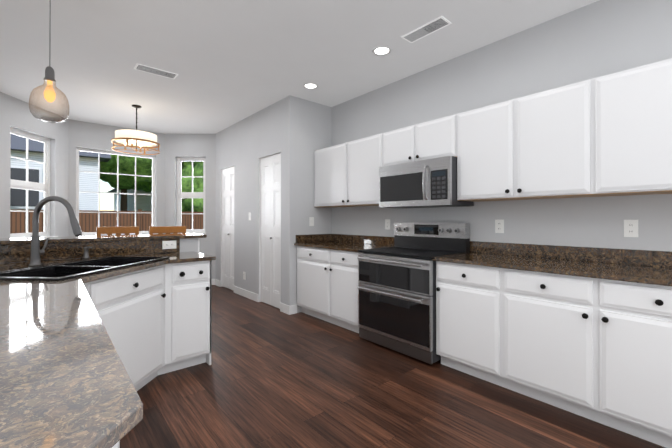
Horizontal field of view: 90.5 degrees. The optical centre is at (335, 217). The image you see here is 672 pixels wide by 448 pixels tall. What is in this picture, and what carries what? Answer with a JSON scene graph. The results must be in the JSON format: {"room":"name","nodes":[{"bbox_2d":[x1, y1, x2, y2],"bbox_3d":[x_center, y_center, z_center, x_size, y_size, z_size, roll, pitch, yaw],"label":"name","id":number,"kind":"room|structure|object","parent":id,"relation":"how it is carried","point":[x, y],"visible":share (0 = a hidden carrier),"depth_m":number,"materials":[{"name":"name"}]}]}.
{"room":"kitchen","nodes":[
{"label":"kitchen","id":0,"kind":"room"},
{"bbox_2d":[0,92,59,237],"bbox_3d":[-4.347,-0.163,4.707,0.600,2.825,1.047,0,0,-40],"label":"wall","id":1,"kind":"structure","parent":0,"point":[15,113],"depth_m":4.46,"materials":[{"name":"paint"}]},
{"bbox_2d":[10,128,57,237],"bbox_3d":[-4.285,-0.435,4.685,0.155,1.510,0.780,0,0,-3],"label":"window","id":2,"kind":"structure","parent":1,"relation":"in","point":[26,185],"depth_m":4.79,"materials":[{"name":"white"}]},
{"bbox_2d":[60,116,68,236],"bbox_3d":[-4.296,-0.160,5.232,0.160,2.825,0.315,0,0,-40],"label":"wall","id":3,"kind":"structure","parent":0,"point":[64,126],"depth_m":5.24,"materials":[{"name":"paint"}]},
{"bbox_2d":[69,119,164,236],"bbox_3d":[-3.794,-0.158,5.845,1.540,2.825,0.160,0,0,-40],"label":"wall","id":4,"kind":"structure","parent":0,"point":[89,135],"depth_m":5.62,"materials":[{"name":"paint"}]},
{"bbox_2d":[74,147,157,235],"bbox_3d":[-3.792,-0.410,5.805,1.210,1.470,0.155,0,0,-40],"label":"window","id":5,"kind":"structure","parent":4,"relation":"in","point":[117,193],"depth_m":5.80,"materials":[{"name":"white"}]},
{"bbox_2d":[164,134,215,278],"bbox_3d":[-2.729,-0.156,6.314,0.959,2.825,0.160,0,0,1],"label":"wall","id":6,"kind":"structure","parent":0,"point":[190,145],"depth_m":6.24,"materials":[{"name":"paint"}]},
{"bbox_2d":[177,157,205,234],"bbox_3d":[-2.730,-0.408,6.283,0.615,1.470,0.155,0,0,1],"label":"window","id":7,"kind":"structure","parent":6,"relation":"in","point":[181,194],"depth_m":6.32,"materials":[{"name":"white"}]},
{"bbox_2d":[215,95,296,305],"bbox_3d":[-1.379,-0.160,5.300,0.120,2.825,2.545,0,0,-40],"label":"wall","id":8,"kind":"structure","parent":0,"point":[243,146],"depth_m":5.01,"materials":[{"name":"paint"}]},
{"bbox_2d":[222,167,233,290],"bbox_3d":[-1.879,0.187,5.833,0.068,2.112,0.585,0,0,-40],"label":"closet door","id":9,"kind":"structure","parent":8,"relation":"in","point":[228,228],"depth_m":5.84,"materials":[{"name":"white"}]},
{"bbox_2d":[221,152,280,301],"bbox_3d":[-1.368,0.187,5.290,0.116,2.130,2.087,0,0,-40],"label":"door frame","id":10,"kind":"structure","parent":8,"relation":"attached to","point":[259,220],"depth_m":4.95,"materials":[{"name":"white"}]},
{"bbox_2d":[211,279,296,314],"bbox_3d":[-2.616,1.192,4.544,2.954,0.115,3.340,0,0,-40],"label":"baseboard","id":11,"kind":"structure","parent":8,"relation":"attached to","point":[288,309],"depth_m":5.02,"materials":[{"name":"white wood"}]},
{"bbox_2d":[260,153,280,308],"bbox_3d":[-0.921,0.182,4.710,0.068,2.112,0.613,0,0,-40],"label":"closet door","id":12,"kind":"structure","parent":8,"relation":"in","point":[270,284],"depth_m":4.70,"materials":[{"name":"white wood"}]},
{"bbox_2d":[0,0,598,133],"bbox_3d":[-0.608,-1.654,2.661,3.889,0.140,9.170,0,0,-40],"label":"ceiling","id":13,"kind":"structure","parent":0,"point":[230,62],"depth_m":3.12,"materials":[{"name":"paint"}]},
{"bbox_2d":[29,0,68,122],"bbox_3d":[-1.838,-1.101,2.141,0.198,0.970,0.198,0,0,-40],"label":"pendant light","id":14,"kind":"object","parent":13,"relation":"hanging from","point":[49,87],"visible":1,"depth_m":2.13,"materials":[{"name":"clear glass"}]},
{"bbox_2d":[111,104,159,154],"bbox_3d":[-2.813,-1.250,4.701,0.590,0.650,0.590,0,0,-40],"label":"drum chandelier","id":15,"kind":"object","parent":13,"relation":"hanging from","point":[144,140],"visible":1,"depth_m":4.62,"materials":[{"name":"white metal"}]},
{"bbox_2d":[134,63,177,78],"bbox_3d":[-1.939,-1.574,3.602,0.400,0.010,0.160,0,0,-40],"label":"ceiling vent","id":16,"kind":"object","parent":13,"relation":"in","point":[155,71],"visible":1,"depth_m":3.58,"materials":[{"name":"white metal"}]},
{"bbox_2d":[303,83,317,88],"bbox_3d":[-0.303,-1.575,3.995,0.184,0.006,0.184,0,0,-40],"label":"recessed light","id":17,"kind":"object","parent":13,"relation":"in","point":[310,86],"visible":1,"depth_m":4.00,"materials":[{"name":"white"}]},
{"bbox_2d":[372,46,391,55],"bbox_3d":[0.434,-1.579,3.160,0.184,0.006,0.184,0,0,-40],"label":"recessed light","id":18,"kind":"object","parent":13,"relation":"in","point":[381,50],"visible":1,"depth_m":3.15,"materials":[{"name":"white plastic"}]},
{"bbox_2d":[401,16,451,42],"bbox_3d":[0.754,-1.578,2.814,0.150,0.010,0.400,0,0,-40],"label":"ceiling vent","id":19,"kind":"object","parent":13,"relation":"in","point":[434,25],"visible":1,"depth_m":2.79,"materials":[{"name":"white"}]},
{"bbox_2d":[297,98,331,312],"bbox_3d":[-0.324,-0.163,4.607,0.583,2.825,0.120,0,0,-40],"label":"wall","id":20,"kind":"structure","parent":0,"point":[314,126],"depth_m":4.50,"materials":[{"name":"paint"}]},
{"bbox_2d":[309,217,313,225],"bbox_3d":[-0.328,0.055,4.514,0.075,0.120,0.012,0,0,-40],"label":"switch plate","id":21,"kind":"object","parent":20,"relation":"attached to","point":[311,221],"depth_m":4.51,"materials":[{"name":"white plastic"}]},
{"bbox_2d":[120,285,664,447],"bbox_3d":[-0.608,1.301,2.649,3.889,0.120,9.170,0,0,-40],"label":"floor","id":22,"kind":"structure","parent":0,"point":[270,376],"depth_m":2.25,"materials":[{"name":"brown wood"}]},
{"bbox_2d":[10,238,199,262],"bbox_3d":[-1.996,0.720,2.791,1.618,1.043,0.133,0,0,-40],"label":"wall","id":23,"kind":"structure","parent":22,"relation":"on","point":[189,244],"depth_m":3.21,"materials":[{"name":"paint"}]},
{"bbox_2d":[0,239,179,262],"bbox_3d":[-2.019,0.261,2.679,1.431,0.127,0.014,0,0,-40],"label":"backsplash","id":24,"kind":"structure","parent":23,"relation":"attached to","point":[22,252],"depth_m":2.67,"materials":[{"name":"stone"}]},
{"bbox_2d":[0,233,206,244],"bbox_3d":[-2.046,0.181,2.898,1.676,0.030,0.420,0,0,-40],"label":"bar","id":25,"kind":"object","parent":23,"relation":"on","point":[8,241],"visible":1,"depth_m":2.77,"materials":[{"name":"brown stone"}]},
{"bbox_2d":[162,240,175,248],"bbox_3d":[-1.537,0.251,3.076,0.118,0.075,0.007,0,0,-40],"label":"electrical outlet plate","id":26,"kind":"object","parent":23,"relation":"attached to","point":[168,244],"depth_m":3.07,"materials":[{"name":"white"}]},
{"bbox_2d":[97,226,138,235],"bbox_3d":[-2.638,0.677,3.995,0.420,1.140,0.419,0,0,-40],"label":"chair","id":27,"kind":"object","parent":22,"relation":"on","point":[115,230],"visible":0.17,"depth_m":3.83,"materials":[{"name":"brown wood"}]},
{"bbox_2d":[83,264,190,390],"bbox_3d":[-1.366,0.797,2.160,0.608,0.884,0.608,0,0,-40],"label":"base cabinet","id":28,"kind":"object","parent":22,"relation":"on","point":[156,321],"depth_m":2.36,"materials":[{"name":"white"}]},
{"bbox_2d":[0,259,142,447],"bbox_3d":[-1.400,0.335,1.360,0.660,0.030,2.823,0,0,-40],"label":"countertop","id":29,"kind":"structure","parent":28,"relation":"on","point":[65,381],"depth_m":0.68,"materials":[{"name":"stone"}]},
{"bbox_2d":[76,251,215,279],"bbox_3d":[-1.351,0.340,2.504,0.901,0.030,1.148,0,0,-40],"label":"countertop","id":30,"kind":"structure","parent":28,"relation":"on","point":[177,257],"depth_m":2.60,"materials":[{"name":"stone"}]},
{"bbox_2d":[29,196,81,265],"bbox_3d":[-1.872,0.089,2.222,0.267,0.466,0.313,0,0,-40],"label":"pull-down faucet","id":31,"kind":"object","parent":30,"relation":"on","point":[36,253],"visible":1,"depth_m":2.21,"materials":[{"name":"silver metal"}]},
{"bbox_2d":[0,256,169,280],"bbox_3d":[-1.620,0.419,2.182,0.530,0.225,0.970,0,0,5],"label":"sink","id":32,"kind":"object","parent":30,"relation":"in","point":[65,270],"visible":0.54,"depth_m":2.14,"materials":[{"name":"black metal"}]},
{"bbox_2d":[82,246,92,258],"bbox_3d":[-1.955,0.275,2.625,0.065,0.096,0.080,0,0,-40],"label":"soap dispenser","id":33,"kind":"object","parent":30,"relation":"on","point":[86,253],"visible":1,"depth_m":2.62,"materials":[{"name":"silver metal"}]},
{"bbox_2d":[149,226,185,233],"bbox_3d":[-2.158,0.678,4.156,0.420,1.140,0.419,0,0,-44],"label":"chair","id":34,"kind":"object","parent":22,"relation":"on","point":[170,229],"visible":0.25,"depth_m":4.01,"materials":[{"name":"brown wood"}]},
{"bbox_2d":[297,246,328,321],"bbox_3d":[-0.069,0.806,4.281,0.607,0.884,0.691,0,0,-40],"label":"base cabinet","id":35,"kind":"object","parent":22,"relation":"on","point":[312,263],"depth_m":4.07,"materials":[{"name":"white wood"}]},
{"bbox_2d":[329,249,360,332],"bbox_3d":[0.324,0.804,3.820,0.607,0.884,0.520,0,0,-40],"label":"base cabinet","id":36,"kind":"object","parent":22,"relation":"on","point":[343,265],"depth_m":3.65,"materials":[{"name":"white wood"}]},
{"bbox_2d":[357,222,469,363],"bbox_3d":[0.725,0.634,3.257,0.711,1.160,0.850,0,0,-40],"label":"range","id":37,"kind":"object","parent":22,"relation":"on","point":[396,287],"visible":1,"depth_m":3.09,"materials":[{"name":"grey"}]},
{"bbox_2d":[436,261,496,384],"bbox_3d":[1.226,0.800,2.764,0.607,0.884,0.540,0,0,-40],"label":"base cabinet","id":38,"kind":"object","parent":22,"relation":"on","point":[466,294],"depth_m":2.56,"materials":[{"name":"white"}]},
{"bbox_2d":[497,268,671,447],"bbox_3d":[1.752,0.797,2.148,0.607,0.884,1.080,0,0,-40],"label":"base cabinet","id":39,"kind":"object","parent":22,"relation":"on","point":[598,350],"depth_m":1.98,"materials":[{"name":"white"}]},
{"bbox_2d":[294,234,671,285],"bbox_3d":[1.239,0.288,2.732,0.633,0.135,4.752,0,0,-40],"label":"countertop","id":40,"kind":"structure","parent":39,"relation":"on","point":[643,266],"depth_m":2.46,"materials":[{"name":"stone"}]},
{"bbox_2d":[332,0,671,250],"bbox_3d":[0.955,-0.167,3.680,0.160,2.825,8.360,0,0,-40],"label":"wall","id":41,"kind":"structure","parent":0,"point":[599,38],"depth_m":2.75,"materials":[{"name":"paint"}]},
{"bbox_2d":[314,143,345,207],"bbox_3d":[0.033,-0.530,4.383,0.327,0.764,0.677,0,0,-40],"label":"upper cabinet","id":42,"kind":"object","parent":41,"relation":"attached to","point":[329,162],"depth_m":4.25,"materials":[{"name":"white"}]},
{"bbox_2d":[346,133,381,205],"bbox_3d":[0.436,-0.532,3.910,0.327,0.764,0.566,0,0,-40],"label":"upper cabinet","id":43,"kind":"object","parent":41,"relation":"attached to","point":[364,155],"depth_m":3.80,"materials":[{"name":"white wood"}]},
{"bbox_2d":[385,219,389,229],"bbox_3d":[0.612,0.082,3.952,0.007,0.120,0.075,0,0,-40],"label":"outlet","id":44,"kind":"object","parent":41,"relation":"attached to","point":[387,221],"depth_m":3.95,"materials":[{"name":"white plastic"}]},
{"bbox_2d":[382,115,453,165],"bbox_3d":[0.900,-0.728,3.368,0.327,0.376,0.861,0,0,-40],"label":"upper cabinet","id":45,"kind":"object","parent":41,"relation":"attached to","point":[431,139],"depth_m":3.22,"materials":[{"name":"white"}]},
{"bbox_2d":[379,156,473,207],"bbox_3d":[0.853,-0.319,3.306,0.474,0.429,0.823,0,0,-40],"label":"microwave","id":46,"kind":"object","parent":45,"relation":"attached to","point":[429,183],"visible":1,"depth_m":3.12,"materials":[{"name":"grey metal"}]},
{"bbox_2d":[495,220,503,232],"bbox_3d":[1.454,0.078,2.965,0.007,0.120,0.075,0,0,-40],"label":"outlet","id":47,"kind":"object","parent":41,"relation":"attached to","point":[499,224],"depth_m":2.96,"materials":[{"name":"white"}]},
{"bbox_2d":[454,80,589,201],"bbox_3d":[1.495,-0.537,2.670,0.327,0.764,0.973,0,0,-40],"label":"upper cabinet","id":48,"kind":"object","parent":41,"relation":"attached to","point":[534,146],"depth_m":2.50,"materials":[{"name":"white"}]},
{"bbox_2d":[624,220,637,236],"bbox_3d":[2.029,0.075,2.292,0.007,0.120,0.075,0,0,-40],"label":"outlet","id":49,"kind":"object","parent":41,"relation":"attached to","point":[630,228],"depth_m":2.29,"materials":[{"name":"white plastic"}]},
{"bbox_2d":[590,58,671,196],"bbox_3d":[2.127,-0.540,1.930,0.327,0.764,0.973,0,0,-40],"label":"upper cabinet","id":50,"kind":"object","parent":41,"relation":"attached to","point":[607,135],"depth_m":2.04,"materials":[{"name":"white wood"}]},
{"label":"outside","id":51,"kind":"structure","parent":0,"visible":0},
{"bbox_2d":[10,134,202,233],"bbox_3d":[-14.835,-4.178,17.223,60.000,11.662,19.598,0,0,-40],"label":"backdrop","id":52,"kind":"structure","parent":51,"point":[88,181],"depth_m":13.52,"materials":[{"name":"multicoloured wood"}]}
]}

